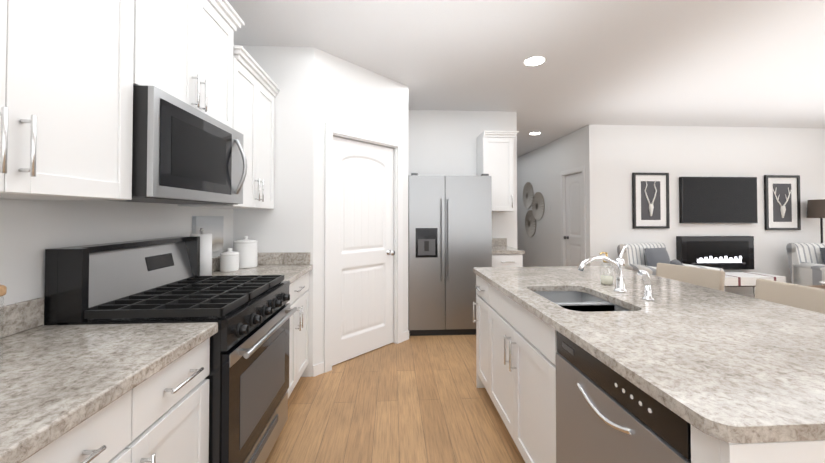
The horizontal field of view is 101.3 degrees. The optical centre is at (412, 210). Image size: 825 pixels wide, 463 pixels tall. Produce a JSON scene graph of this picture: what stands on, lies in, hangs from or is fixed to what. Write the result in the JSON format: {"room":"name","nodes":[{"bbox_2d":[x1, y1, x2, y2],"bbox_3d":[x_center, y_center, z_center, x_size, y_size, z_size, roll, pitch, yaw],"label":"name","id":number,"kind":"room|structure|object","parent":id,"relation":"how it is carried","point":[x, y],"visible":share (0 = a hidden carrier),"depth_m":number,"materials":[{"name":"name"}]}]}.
{"room":"kitchen and living room","nodes":[
{"label":"kitchen and living room","id":0,"kind":"room"},
{"bbox_2d":[265,333,524,462],"bbox_3d":[3.197,1.401,3.097,9.570,0.080,11.440,0,-1,-3],"label":"floor","id":1,"kind":"structure","parent":0,"point":[418,399],"depth_m":2.26,"materials":[{"name":"brown wood"}]},
{"bbox_2d":[22,338,209,462],"bbox_3d":[-1.035,0.888,0.819,0.605,0.876,0.850,0,-1,-3],"label":"base cabinet","id":2,"kind":"object","parent":1,"relation":"on","point":[161,416],"depth_m":0.97,"materials":[{"name":"white wood"}]},
{"bbox_2d":[44,236,296,462],"bbox_3d":[-1.020,0.743,1.644,0.717,1.190,0.774,0,-1,-3],"label":"range","id":3,"kind":"object","parent":1,"relation":"on","point":[159,280],"visible":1,"depth_m":1.45,"materials":[{"name":"black metal"}]},
{"bbox_2d":[287,272,308,397],"bbox_3d":[-1.126,0.912,2.389,0.605,0.876,0.715,0,-1,-3],"label":"base cabinet","id":4,"kind":"object","parent":1,"relation":"on","point":[298,290],"depth_m":2.44,"materials":[{"name":"white wood"}]},
{"bbox_2d":[0,252,312,462],"bbox_3d":[-1.019,0.380,0.811,0.635,0.139,3.895,0,-1,-3],"label":"countertop","id":5,"kind":"structure","parent":4,"relation":"on","point":[57,381],"depth_m":0.94,"materials":[{"name":"stone"}]},
{"bbox_2d":[0,285,6,368],"bbox_3d":[-1.113,0.303,0.835,0.140,0.214,0.140,0,-1,-3],"label":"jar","id":6,"kind":"object","parent":5,"relation":"on","point":[3,289],"visible":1,"depth_m":0.87,"materials":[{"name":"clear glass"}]},
{"bbox_2d":[190,228,211,275],"bbox_3d":[-1.309,0.268,2.095,0.130,0.322,0.130,0,-1,-3],"label":"paper towel holder","id":7,"kind":"object","parent":5,"relation":"on","point":[205,254],"visible":0.4,"depth_m":2.07,"materials":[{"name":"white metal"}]},
{"bbox_2d":[220,248,238,271],"bbox_3d":[-1.322,0.352,2.449,0.124,0.166,0.124,0,-1,-3],"label":"canister","id":8,"kind":"object","parent":5,"relation":"on","point":[229,260],"visible":1,"depth_m":2.40,"materials":[{"name":"white ceramic"}]},
{"bbox_2d":[233,236,257,268],"bbox_3d":[-1.298,0.317,2.631,0.174,0.241,0.174,0,-1,-3],"label":"canister","id":9,"kind":"object","parent":5,"relation":"on","point":[246,248],"visible":0.83,"depth_m":2.56,"materials":[{"name":"white ceramic"}]},
{"bbox_2d":[408,173,491,335],"bbox_3d":[0.398,0.485,4.040,0.920,1.780,0.790,0,-1,-3],"label":"refrigerator","id":10,"kind":"object","parent":1,"relation":"on","point":[449,233],"visible":0.9,"depth_m":3.70,"materials":[{"name":"grey metal"}]},
{"bbox_2d":[492,238,524,266],"bbox_3d":[1.065,0.870,4.149,0.405,1.015,0.657,0,-1,-3],"label":"base cabinet","id":11,"kind":"object","parent":1,"relation":"on","point":[504,254],"visible":0.21,"depth_m":3.87,"materials":[{"name":"white wood"}]},
{"bbox_2d":[473,270,824,462],"bbox_3d":[1.022,0.897,1.651,1.022,0.884,1.970,0,-1,-3],"label":"kitchen island","id":12,"kind":"object","parent":1,"relation":"on","point":[516,349],"depth_m":1.56,"materials":[{"name":"painted wood"},{"name":"granite"},{"name":"nickel"}]},
{"bbox_2d":[556,331,690,462],"bbox_3d":[0.875,0.888,1.046,0.608,0.862,0.592,0,-1,-3],"label":"dishwasher","id":13,"kind":"object","parent":12,"relation":"in","point":[605,413],"visible":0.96,"depth_m":1.02,"materials":[{"name":"grey metal"}]},
{"bbox_2d":[473,266,824,437],"bbox_3d":[1.085,0.439,1.661,1.135,0.032,1.990,0,-1,-3],"label":"island countertop","id":14,"kind":"structure","parent":12,"relation":"on","point":[740,366],"depth_m":1.05,"materials":[{"name":"beige stone"}]},
{"bbox_2d":[537,290,628,309],"bbox_3d":[0.811,0.548,1.669,0.364,0.210,0.544,0,-1,-3],"label":"sink","id":15,"kind":"object","parent":14,"relation":"in","point":[575,299],"depth_m":1.83,"materials":[{"name":"silver metal"}]},
{"bbox_2d":[578,244,627,292],"bbox_3d":[0.976,0.301,1.722,0.354,0.245,0.170,0,-1,-3],"label":"faucet","id":16,"kind":"object","parent":14,"relation":"on","point":[618,264],"visible":1,"depth_m":1.76,"materials":[{"name":"silver metal"}]},
{"bbox_2d":[599,252,613,285],"bbox_3d":[1.117,0.332,1.961,0.088,0.190,0.072,0,-1,-3],"label":"soap dispenser","id":17,"kind":"object","parent":14,"relation":"on","point":[607,280],"visible":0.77,"depth_m":1.94,"materials":[{"name":"clear glass"}]},
{"bbox_2d":[638,270,653,300],"bbox_3d":[1.103,0.350,1.603,0.074,0.144,0.050,0,-1,-3],"label":"sprayer","id":18,"kind":"object","parent":14,"relation":"on","point":[644,274],"visible":1,"depth_m":1.59,"materials":[{"name":"silver metal"}]},
{"bbox_2d":[617,243,724,290],"bbox_3d":[3.502,0.931,4.619,0.806,0.906,0.910,0,-1,-18],"label":"armchair","id":19,"kind":"object","parent":1,"relation":"on","point":[647,257],"visible":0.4,"depth_m":4.77,"materials":[{"name":"grey fabric"}]},
{"bbox_2d":[656,263,724,290],"bbox_3d":[1.870,0.881,2.448,0.493,0.939,0.440,0,-1,-18],"label":"bar stool","id":20,"kind":"object","parent":1,"relation":"on","point":[710,278],"visible":0.15,"depth_m":2.48,"materials":[{"name":"beige fabric"}]},
{"bbox_2d":[725,272,785,296],"bbox_3d":[4.694,1.161,4.902,1.070,0.465,0.420,0,-1,-3],"label":"bench","id":21,"kind":"object","parent":1,"relation":"on","point":[740,279],"visible":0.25,"depth_m":4.71,"materials":[{"name":"white fabric"}]},
{"bbox_2d":[754,279,824,313],"bbox_3d":[1.904,0.871,1.793,0.493,0.939,0.440,0,-1,-3],"label":"bar stool","id":22,"kind":"object","parent":1,"relation":"on","point":[801,296],"visible":0.12,"depth_m":1.86,"materials":[{"name":"beige fabric"}]},
{"bbox_2d":[786,243,824,285],"bbox_3d":[6.034,0.932,4.647,0.806,0.906,0.910,0,-1,7],"label":"armchair","id":23,"kind":"object","parent":1,"relation":"on","point":[806,261],"visible":0.77,"depth_m":4.96,"materials":[{"name":"grey fabric"}]},
{"bbox_2d":[806,199,824,242],"bbox_3d":[6.247,0.613,5.161,0.300,1.560,0.300,0,-1,-3],"label":"floor lamp","id":24,"kind":"object","parent":1,"relation":"on","point":[815,208],"visible":0.6,"depth_m":5.14,"materials":[{"name":"black fabric"}]},
{"bbox_2d":[809,285,824,288],"bbox_3d":[5.067,1.164,3.922,0.700,0.420,0.820,0,-1,-3],"label":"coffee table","id":25,"kind":"object","parent":1,"relation":"on","point":[820,286],"depth_m":4.28,"materials":[{"name":"brown wood"}]},
{"bbox_2d":[0,0,824,376],"bbox_3d":[3.197,-0.034,3.120,9.570,2.790,11.440,0,-1,-3],"label":"wall","id":26,"kind":"structure","parent":0,"point":[612,96],"depth_m":3.10,"materials":[{"name":"white paint"}]},
{"bbox_2d":[0,0,155,199],"bbox_3d":[-1.177,-0.595,0.844,0.320,1.100,0.961,0,-1,-3],"label":"upper cabinet","id":27,"kind":"object","parent":26,"relation":"attached to","point":[72,72],"depth_m":1.03,"materials":[{"name":"white wood"}]},
{"bbox_2d":[152,0,235,129],"bbox_3d":[-1.224,-0.801,1.656,0.320,0.662,0.780,0,-1,-3],"label":"upper cabinet","id":28,"kind":"object","parent":26,"relation":"attached to","point":[194,51],"depth_m":1.68,"materials":[{"name":"white wood"}]},
{"bbox_2d":[107,85,246,204],"bbox_3d":[-1.159,-0.255,1.651,0.452,0.424,0.770,0,-1,-3],"label":"microwave","id":29,"kind":"object","parent":28,"relation":"attached to","point":[183,152],"visible":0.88,"depth_m":1.45,"materials":[{"name":"silver metal"}]},
{"bbox_2d":[192,216,223,251],"bbox_3d":[-1.415,0.164,2.351,0.026,0.250,0.350,0,-1,-3],"label":"picture","id":30,"kind":"object","parent":26,"relation":"attached to","point":[213,225],"visible":0.57,"depth_m":2.37},
{"bbox_2d":[178,52,275,208],"bbox_3d":[-1.268,-0.492,2.403,0.320,0.943,0.715,0,-1,-3],"label":"upper cabinet","id":31,"kind":"object","parent":26,"relation":"attached to","point":[255,100],"depth_m":2.39,"materials":[{"name":"white wood"}]},
{"bbox_2d":[332,136,394,365],"bbox_3d":[-0.461,0.352,3.237,0.590,2.006,0.574,0,-1,-3],"label":"pantry door","id":32,"kind":"structure","parent":26,"relation":"in","point":[363,252],"depth_m":3.21,"materials":[{"name":"white wood"}]},
{"bbox_2d":[324,123,402,372],"bbox_3d":[-0.442,0.313,3.217,0.716,2.100,0.706,0,-1,-3],"label":"door frame","id":33,"kind":"structure","parent":26,"relation":"attached to","point":[331,130],"depth_m":3.08,"materials":[{"name":"white wood"}]},
{"bbox_2d":[477,131,518,211],"bbox_3d":[1.079,-0.483,4.318,0.430,0.985,0.365,0,-1,-3],"label":"upper cabinet","id":34,"kind":"object","parent":26,"relation":"attached to","point":[495,155],"visible":0.94,"depth_m":4.19,"materials":[{"name":"white wood"}]},
{"bbox_2d":[522,182,533,207],"bbox_3d":[2.547,-0.341,7.495,0.030,0.580,0.580,0,-1,-3],"label":"wall plate","id":35,"kind":"object","parent":26,"relation":"attached to","point":[528,195],"visible":1,"depth_m":7.43,"materials":[{"name":"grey metal"}]},
{"bbox_2d":[525,210,535,236],"bbox_3d":[2.554,0.277,7.355,0.030,0.580,0.580,0,-1,-3],"label":"wall plate","id":36,"kind":"object","parent":26,"relation":"attached to","point":[530,223],"visible":0.96,"depth_m":7.31,"materials":[{"name":"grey metal"}]},
{"bbox_2d":[523,56,545,66],"bbox_3d":[1.103,-1.347,3.058,0.196,0.004,0.196,0,-1,-3],"label":"recessed light","id":37,"kind":"object","parent":26,"relation":"in","point":[535,61],"visible":1,"depth_m":3.06,"materials":[{"name":"white"}]},
{"bbox_2d":[532,192,544,219],"bbox_3d":[2.577,-0.094,6.971,0.030,0.580,0.580,0,-1,-3],"label":"wall plate","id":38,"kind":"object","parent":26,"relation":"attached to","point":[538,205],"visible":0.98,"depth_m":6.92,"materials":[{"name":"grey metal"}]},
{"bbox_2d":[560,165,585,265],"bbox_3d":[2.726,0.350,5.641,0.136,2.100,0.760,0,-1,-3],"label":"door frame","id":39,"kind":"structure","parent":26,"relation":"attached to","point":[563,174],"depth_m":5.93,"materials":[{"name":"white wood"}]},
{"bbox_2d":[564,172,582,265],"bbox_3d":[2.690,0.389,5.638,0.107,2.006,0.592,0,-1,-3],"label":"hall door","id":40,"kind":"structure","parent":26,"relation":"in","point":[574,247],"depth_m":5.67,"materials":[{"name":"white wood"}]},
{"bbox_2d":[632,173,669,228],"bbox_3d":[3.657,-0.154,5.190,0.570,0.855,0.070,0,-1,-3],"label":"picture frame","id":41,"kind":"object","parent":26,"relation":"attached to","point":[650,200],"visible":0.98,"depth_m":5.19,"materials":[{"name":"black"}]},
{"bbox_2d":[676,236,753,269],"bbox_3d":[4.662,0.649,5.207,1.180,0.510,0.090,0,-1,-3],"label":"fireplace","id":42,"kind":"object","parent":26,"relation":"attached to","point":[730,252],"visible":1,"depth_m":5.17,"materials":[{"name":"black metal"}]},
{"bbox_2d":[679,177,757,222],"bbox_3d":[4.738,-0.163,5.242,1.225,0.715,0.056,0,-1,-3],"label":"wall-mounted tv","id":43,"kind":"object","parent":26,"relation":"attached to","point":[717,199],"visible":1,"depth_m":5.21,"materials":[{"name":"grey"}]},
{"bbox_2d":[739,294,754,297],"bbox_3d":[5.212,1.350,5.274,5.052,0.090,0.012,0,-1,-3],"label":"baseboard","id":44,"kind":"structure","parent":26,"relation":"attached to","point":[748,295],"depth_m":5.27,"materials":[{"name":"white wood"}]},
{"bbox_2d":[764,175,800,229],"bbox_3d":[5.813,-0.125,5.316,0.570,0.860,0.070,0,-1,-3],"label":"picture frame","id":45,"kind":"object","parent":26,"relation":"attached to","point":[782,207],"visible":1,"depth_m":5.32,"materials":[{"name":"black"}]}
]}

